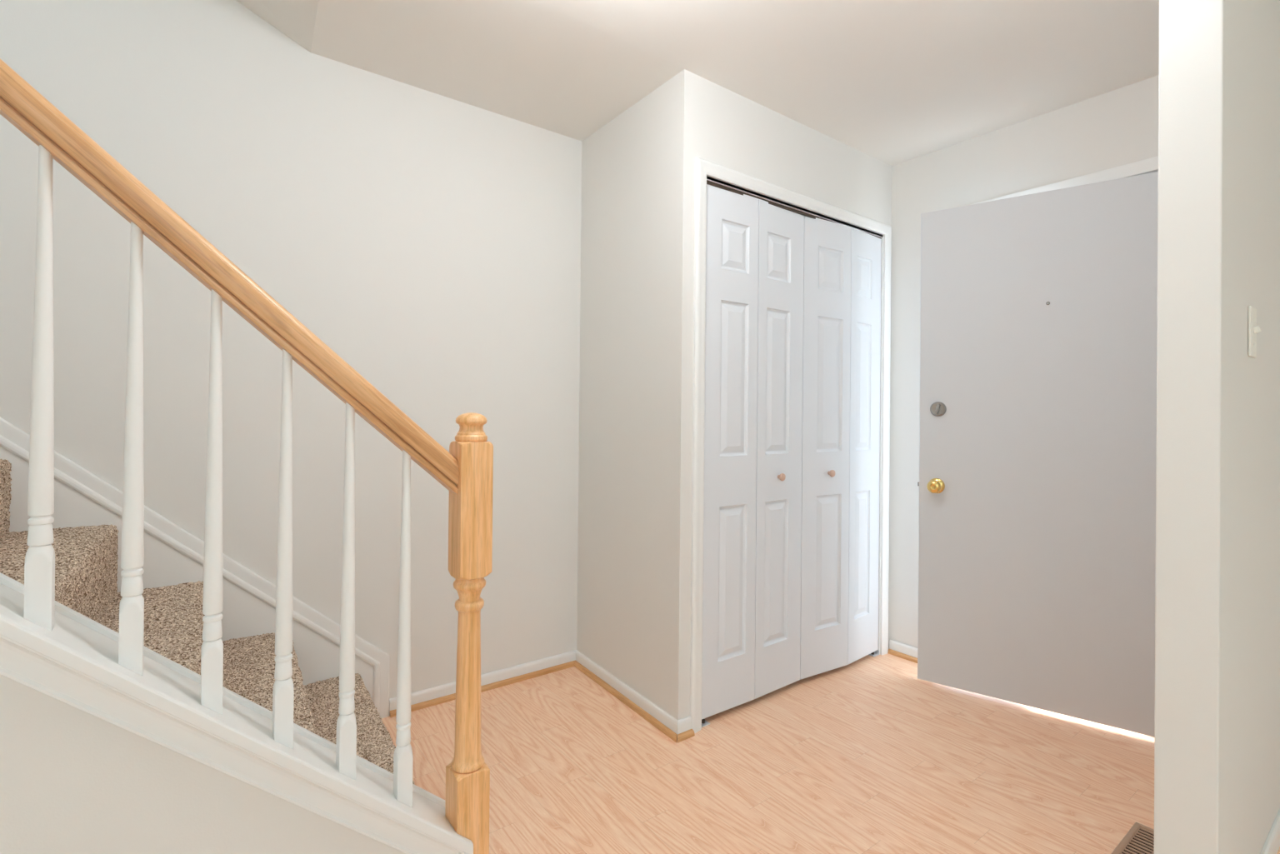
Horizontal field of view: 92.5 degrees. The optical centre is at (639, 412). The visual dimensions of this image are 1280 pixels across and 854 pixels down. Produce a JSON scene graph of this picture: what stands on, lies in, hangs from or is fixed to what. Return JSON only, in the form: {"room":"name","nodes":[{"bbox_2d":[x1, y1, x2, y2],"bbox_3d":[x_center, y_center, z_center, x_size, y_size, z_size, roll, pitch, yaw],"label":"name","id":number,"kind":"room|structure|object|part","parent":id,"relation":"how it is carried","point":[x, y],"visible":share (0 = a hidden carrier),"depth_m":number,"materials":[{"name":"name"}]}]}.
{"room":"entrance hall","nodes":[
{"label":"entrance hall","id":0,"kind":"room"},
{"bbox_2d":[0,675,405,853],"bbox_3d":[-1.374,0.039,0.749,2.375,2.244,0.130,1,0,-37],"label":"wall","id":1,"kind":"structure","parent":0,"point":[73,781],"depth_m":1.04,"materials":[{"name":"white paint"}]},
{"bbox_2d":[0,635,461,853],"bbox_3d":[-1.337,0.043,0.687,2.358,2.235,0.016,1,0,-37],"label":"trim","id":2,"kind":"structure","parent":1,"relation":"attached to","point":[25,666],"depth_m":1.10,"materials":[{"name":"white paint"}]},
{"bbox_2d":[0,572,473,853],"bbox_3d":[-1.370,0.022,0.750,2.382,2.277,0.167,1,0,-37],"label":"trim","id":3,"kind":"structure","parent":1,"relation":"attached to","point":[76,641],"depth_m":1.15,"materials":[{"name":"white paint"}]},
{"bbox_2d":[23,145,54,631],"bbox_3d":[-0.984,-0.039,1.009,0.033,0.798,0.033,1,0,-37],"label":"baluster","id":4,"kind":"object","parent":3,"relation":"on","point":[39,566],"visible":1,"depth_m":1.00,"materials":[{"name":"white paint"}]},
{"bbox_2d":[118,221,144,675],"bbox_3d":[-0.891,0.064,1.079,0.033,0.798,0.033,1,0,-37],"label":"baluster","id":5,"kind":"object","parent":3,"relation":"on","point":[131,637],"visible":0.99,"depth_m":1.07,"materials":[{"name":"white paint"}]},
{"bbox_2d":[0,58,459,494],"bbox_3d":[-1.121,-0.636,0.902,1.748,1.628,0.058,1,0,-37],"label":"handrail","id":6,"kind":"object","parent":5,"relation":"on","point":[22,105],"visible":0.99,"depth_m":1.12,"materials":[{"name":"brown wood"}]},
{"bbox_2d":[200,289,223,714],"bbox_3d":[-0.799,0.168,1.150,0.033,0.798,0.033,1,0,-37],"label":"baluster","id":7,"kind":"object","parent":3,"relation":"on","point":[212,651],"visible":0.99,"depth_m":1.14,"materials":[{"name":"white paint"}]},
{"bbox_2d":[272,349,294,749],"bbox_3d":[-0.707,0.271,1.220,0.033,0.798,0.033,1,0,-37],"label":"baluster","id":8,"kind":"object","parent":3,"relation":"on","point":[282,690],"visible":0.99,"depth_m":1.21,"materials":[{"name":"white paint"}]},
{"bbox_2d":[335,402,356,779],"bbox_3d":[-0.615,0.374,1.291,0.033,0.798,0.033,1,0,-37],"label":"baluster","id":9,"kind":"object","parent":3,"relation":"on","point":[346,745],"visible":0.98,"depth_m":1.28,"materials":[{"name":"white paint"}]},
{"bbox_2d":[393,450,413,807],"bbox_3d":[-0.523,0.477,1.361,0.033,0.798,0.033,1,0,-37],"label":"baluster","id":10,"kind":"object","parent":3,"relation":"on","point":[402,756],"visible":1,"depth_m":1.35,"materials":[{"name":"white paint"}]},
{"bbox_2d":[236,0,318,52],"bbox_3d":[-1.450,-2.508,1.330,1.506,2.460,1.170,1,0,-37],"label":"ceiling","id":11,"kind":"structure","parent":0,"point":[296,19],"depth_m":2.06,"materials":[{"name":"white paint"}]},
{"bbox_2d":[0,0,581,699],"bbox_3d":[-1.086,-1.280,2.347,4.941,4.900,0.100,1,0,-37],"label":"wall","id":12,"kind":"structure","parent":0,"point":[431,241],"depth_m":2.22,"materials":[{"name":"white paint"}]},
{"bbox_2d":[0,417,389,718],"bbox_3d":[-1.953,-0.033,1.614,2.500,2.384,0.020,1,0,-37],"label":"trim","id":13,"kind":"structure","parent":12,"relation":"attached to","point":[172,555],"depth_m":1.98,"materials":[{"name":"white paint"}]},
{"bbox_2d":[389,660,575,717],"bbox_3d":[-0.629,1.166,2.615,0.838,0.020,0.016,1,0,-37],"label":"trim","id":14,"kind":"structure","parent":12,"relation":"attached to","point":[422,705],"depth_m":2.63,"materials":[{"name":"brown wood"}]},
{"bbox_2d":[389,650,576,712],"bbox_3d":[-0.633,1.145,2.629,0.850,0.062,0.012,1,0,-37],"label":"baseboard","id":15,"kind":"structure","parent":12,"relation":"attached to","point":[447,689],"depth_m":2.64,"materials":[{"name":"white paint"}]},
{"bbox_2d":[576,69,703,719],"bbox_3d":[-0.051,-0.064,2.580,0.095,2.490,0.790,1,0,-37],"label":"wall","id":16,"kind":"structure","parent":0,"point":[636,377],"depth_m":2.46,"materials":[{"name":"white paint"}]},
{"bbox_2d":[574,660,677,742],"bbox_3d":[-0.086,1.171,2.533,0.016,0.020,0.807,1,0,-34],"label":"trim","id":17,"kind":"structure","parent":16,"relation":"attached to","point":[613,692],"depth_m":2.47,"materials":[{"name":"brown wood"}]},
{"bbox_2d":[575,650,678,734],"bbox_3d":[-0.082,1.150,2.553,0.012,0.062,0.804,1,0,-34],"label":"baseboard","id":18,"kind":"structure","parent":16,"relation":"attached to","point":[650,707],"depth_m":2.48,"materials":[{"name":"white paint"}]},
{"bbox_2d":[677,715,691,734],"bbox_3d":[0.160,1.151,2.240,0.068,0.062,0.012,1,0,-37],"label":"baseboard","id":19,"kind":"structure","parent":16,"relation":"attached to","point":[684,724],"depth_m":2.24,"materials":[{"name":"white paint"}]},
{"bbox_2d":[310,0,1159,165],"bbox_3d":[0.940,-1.325,-0.353,4.891,0.129,6.750,1,0,-37],"label":"ceiling","id":20,"kind":"structure","parent":0,"point":[892,82],"depth_m":2.15,"materials":[{"name":"white paint"}]},
{"bbox_2d":[702,78,891,611],"bbox_3d":[0.711,-0.041,2.726,1.296,2.460,0.100,1,0,-37],"label":"wall","id":21,"kind":"structure","parent":0,"point":[741,134],"depth_m":2.60,"materials":[{"name":"white paint"}]},
{"bbox_2d":[677,729,694,742],"bbox_3d":[0.162,1.172,2.224,0.084,0.020,0.016,1,0,-37],"label":"trim","id":22,"kind":"structure","parent":21,"relation":"attached to","point":[689,733],"depth_m":2.22,"materials":[{"name":"brown wood"}]},
{"bbox_2d":[701,184,804,719],"bbox_3d":[0.472,0.145,2.496,0.596,2.034,0.063,1,0,-37],"label":"door","id":23,"kind":"structure","parent":21,"relation":"in","point":[755,247],"depth_m":2.47,"materials":[{"name":"white paint"}]},
{"bbox_3d":[0.346,0.144,2.414,0.296,2.034,0.030,1,0,-36],"label":"panel","id":24,"kind":"part","parent":23,"relation":"part of","materials":[{"name":"white paint"}]},
{"bbox_3d":[0.583,0.147,2.596,0.298,2.034,0.030,1,0,-39],"label":"panel","id":25,"kind":"part","parent":23,"relation":"part of","materials":[{"name":"white paint"}]},
{"bbox_3d":[0.592,0.269,2.566,0.033,0.033,0.028,1,0,-39],"label":"knob","id":26,"kind":"part","parent":23,"relation":"part of","materials":[{"name":"beige wood"}]},
{"bbox_2d":[690,156,891,733],"bbox_3d":[0.691,0.124,2.701,1.314,2.130,0.116,1,0,-37],"label":"trim","id":27,"kind":"structure","parent":21,"relation":"attached to","point":[703,168],"depth_m":2.30,"materials":[{"name":"white paint"}]},
{"bbox_2d":[706,180,881,239],"bbox_3d":[0.714,-0.868,2.688,1.194,0.013,0.028,1,0,-37],"label":"closet track","id":28,"kind":"object","parent":21,"relation":"attached to","point":[708,182],"visible":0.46,"depth_m":2.54,"materials":[{"name":"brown metal"}]},
{"bbox_2d":[800,215,881,679],"bbox_3d":[0.951,0.151,2.853,0.593,2.034,0.074,1,0,-37],"label":"door","id":29,"kind":"structure","parent":21,"relation":"in","point":[842,349],"depth_m":2.81,"materials":[{"name":"white paint"}]},
{"bbox_3d":[0.834,0.150,2.774,0.310,2.034,0.030,1,0,-32],"label":"panel","id":30,"kind":"part","parent":29,"relation":"part of","materials":[{"name":"white paint"}]},
{"bbox_3d":[0.861,0.272,2.757,0.033,0.033,0.028,1,0,-32],"label":"knob","id":31,"kind":"part","parent":29,"relation":"part of","materials":[{"name":"beige wood"}]},
{"bbox_3d":[1.071,0.153,2.951,0.282,2.034,0.030,1,0,-42],"label":"panel","id":32,"kind":"part","parent":29,"relation":"part of","materials":[{"name":"white paint"}]},
{"bbox_2d":[381,653,1279,853],"bbox_3d":[0.883,1.229,-0.356,4.851,0.100,6.800,1,0,-37],"label":"floor","id":33,"kind":"structure","parent":0,"point":[867,755],"depth_m":2.02,"materials":[{"name":"brown wood"}]},
{"bbox_2d":[0,459,414,784],"bbox_3d":[-1.518,0.332,1.334,1.934,1.658,0.972,1,0,-37],"label":"staircase","id":34,"kind":"structure","parent":33,"relation":"on","point":[86,557],"depth_m":1.70,"materials":[{"name":"carpet"}]},
{"bbox_2d":[445,412,493,853],"bbox_3d":[-0.405,0.586,1.451,0.079,1.174,0.079,1,0,-37],"label":"newel post","id":35,"kind":"object","parent":33,"relation":"on","point":[470,511],"visible":1,"depth_m":1.43,"materials":[{"name":"brown wood"}]},
{"bbox_2d":[701,719,709,727],"bbox_3d":[0.237,1.171,2.330,0.046,0.024,0.042,1,0,-37],"label":"pivot bracket","id":36,"kind":"object","parent":33,"relation":"on","point":[704,722],"visible":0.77,"depth_m":2.33,"materials":[{"name":"silver metal"}]},
{"bbox_2d":[868,650,879,656],"bbox_3d":[1.151,1.182,3.027,0.046,0.024,0.042,1,0,-37],"label":"pivot bracket","id":37,"kind":"object","parent":33,"relation":"on","point":[875,653],"visible":0.56,"depth_m":3.02,"materials":[{"name":"silver metal"}]},
{"bbox_2d":[1111,822,1154,853],"bbox_3d":[1.365,1.188,1.635,0.300,0.006,0.142,1,0,-37],"label":"floor vent","id":38,"kind":"object","parent":33,"relation":"in","point":[1139,839],"visible":0.67,"depth_m":1.70,"materials":[{"name":"brown metal"}]},
{"bbox_2d":[888,75,1159,649],"bbox_3d":[2.864,-0.026,1.085,0.140,2.460,6.700,1,0,-37],"label":"wall","id":39,"kind":"structure","parent":0,"point":[1119,127],"depth_m":2.88,"materials":[{"name":"white paint"}]},
{"bbox_2d":[887,649,917,663],"bbox_3d":[1.288,1.186,2.984,0.016,0.020,0.170,1,0,-37],"label":"trim","id":40,"kind":"structure","parent":39,"relation":"attached to","point":[891,652],"depth_m":2.99,"materials":[{"name":"brown wood"}]},
{"bbox_2d":[889,640,917,658],"bbox_3d":[1.300,1.165,2.993,0.012,0.062,0.170,1,0,-37],"label":"baseboard","id":41,"kind":"structure","parent":39,"relation":"attached to","point":[896,646],"depth_m":3.00,"materials":[{"name":"white paint"}]},
{"bbox_2d":[917,171,1158,736],"bbox_3d":[1.594,0.148,2.439,0.921,2.066,0.112,0,0,37],"label":"door","id":42,"kind":"structure","parent":39,"relation":"in","point":[1037,483],"depth_m":2.44,"materials":[{"name":"white paint"}]},
{"bbox_3d":[1.275,0.318,2.648,0.066,0.066,0.066,0,0,37],"label":"knob","id":43,"kind":"part","parent":42,"relation":"part of","materials":[{"name":"gold metal"}]},
{"bbox_2d":[973,155,1158,204],"bbox_3d":[1.728,0.130,2.561,0.155,2.138,1.028,1,0,-37],"label":"trim","id":44,"kind":"structure","parent":39,"relation":"attached to","point":[1149,165],"depth_m":2.37,"materials":[{"name":"white paint"}]},
{"bbox_2d":[1154,0,1279,853],"bbox_3d":[1.630,-0.036,1.664,1.121,2.460,0.106,1,0,-37],"label":"wall","id":45,"kind":"structure","parent":0,"point":[1217,729],"depth_m":1.35,"materials":[{"name":"white paint"}]},
{"bbox_2d":[1247,305,1261,358],"bbox_3d":[1.476,-0.194,1.469,0.072,0.120,0.018,1,0,-37],"label":"light switch","id":46,"kind":"object","parent":45,"relation":"attached to","point":[1253,329],"visible":1,"depth_m":1.46,"materials":[{"name":"white plastic"}]},
{"bbox_3d":[1.473,-0.194,1.473,0.072,0.120,0.006,1,0,-37],"label":"wall plate","id":47,"kind":"part","parent":46,"relation":"part of","materials":[{"name":"white plastic"}]},
{"bbox_2d":[1260,809,1279,853],"bbox_3d":[1.654,1.163,1.612,1.121,0.062,0.012,1,0,-37],"label":"baseboard","id":48,"kind":"structure","parent":45,"relation":"attached to","point":[1272,845],"depth_m":1.65,"materials":[{"name":"white paint"}]}
]}

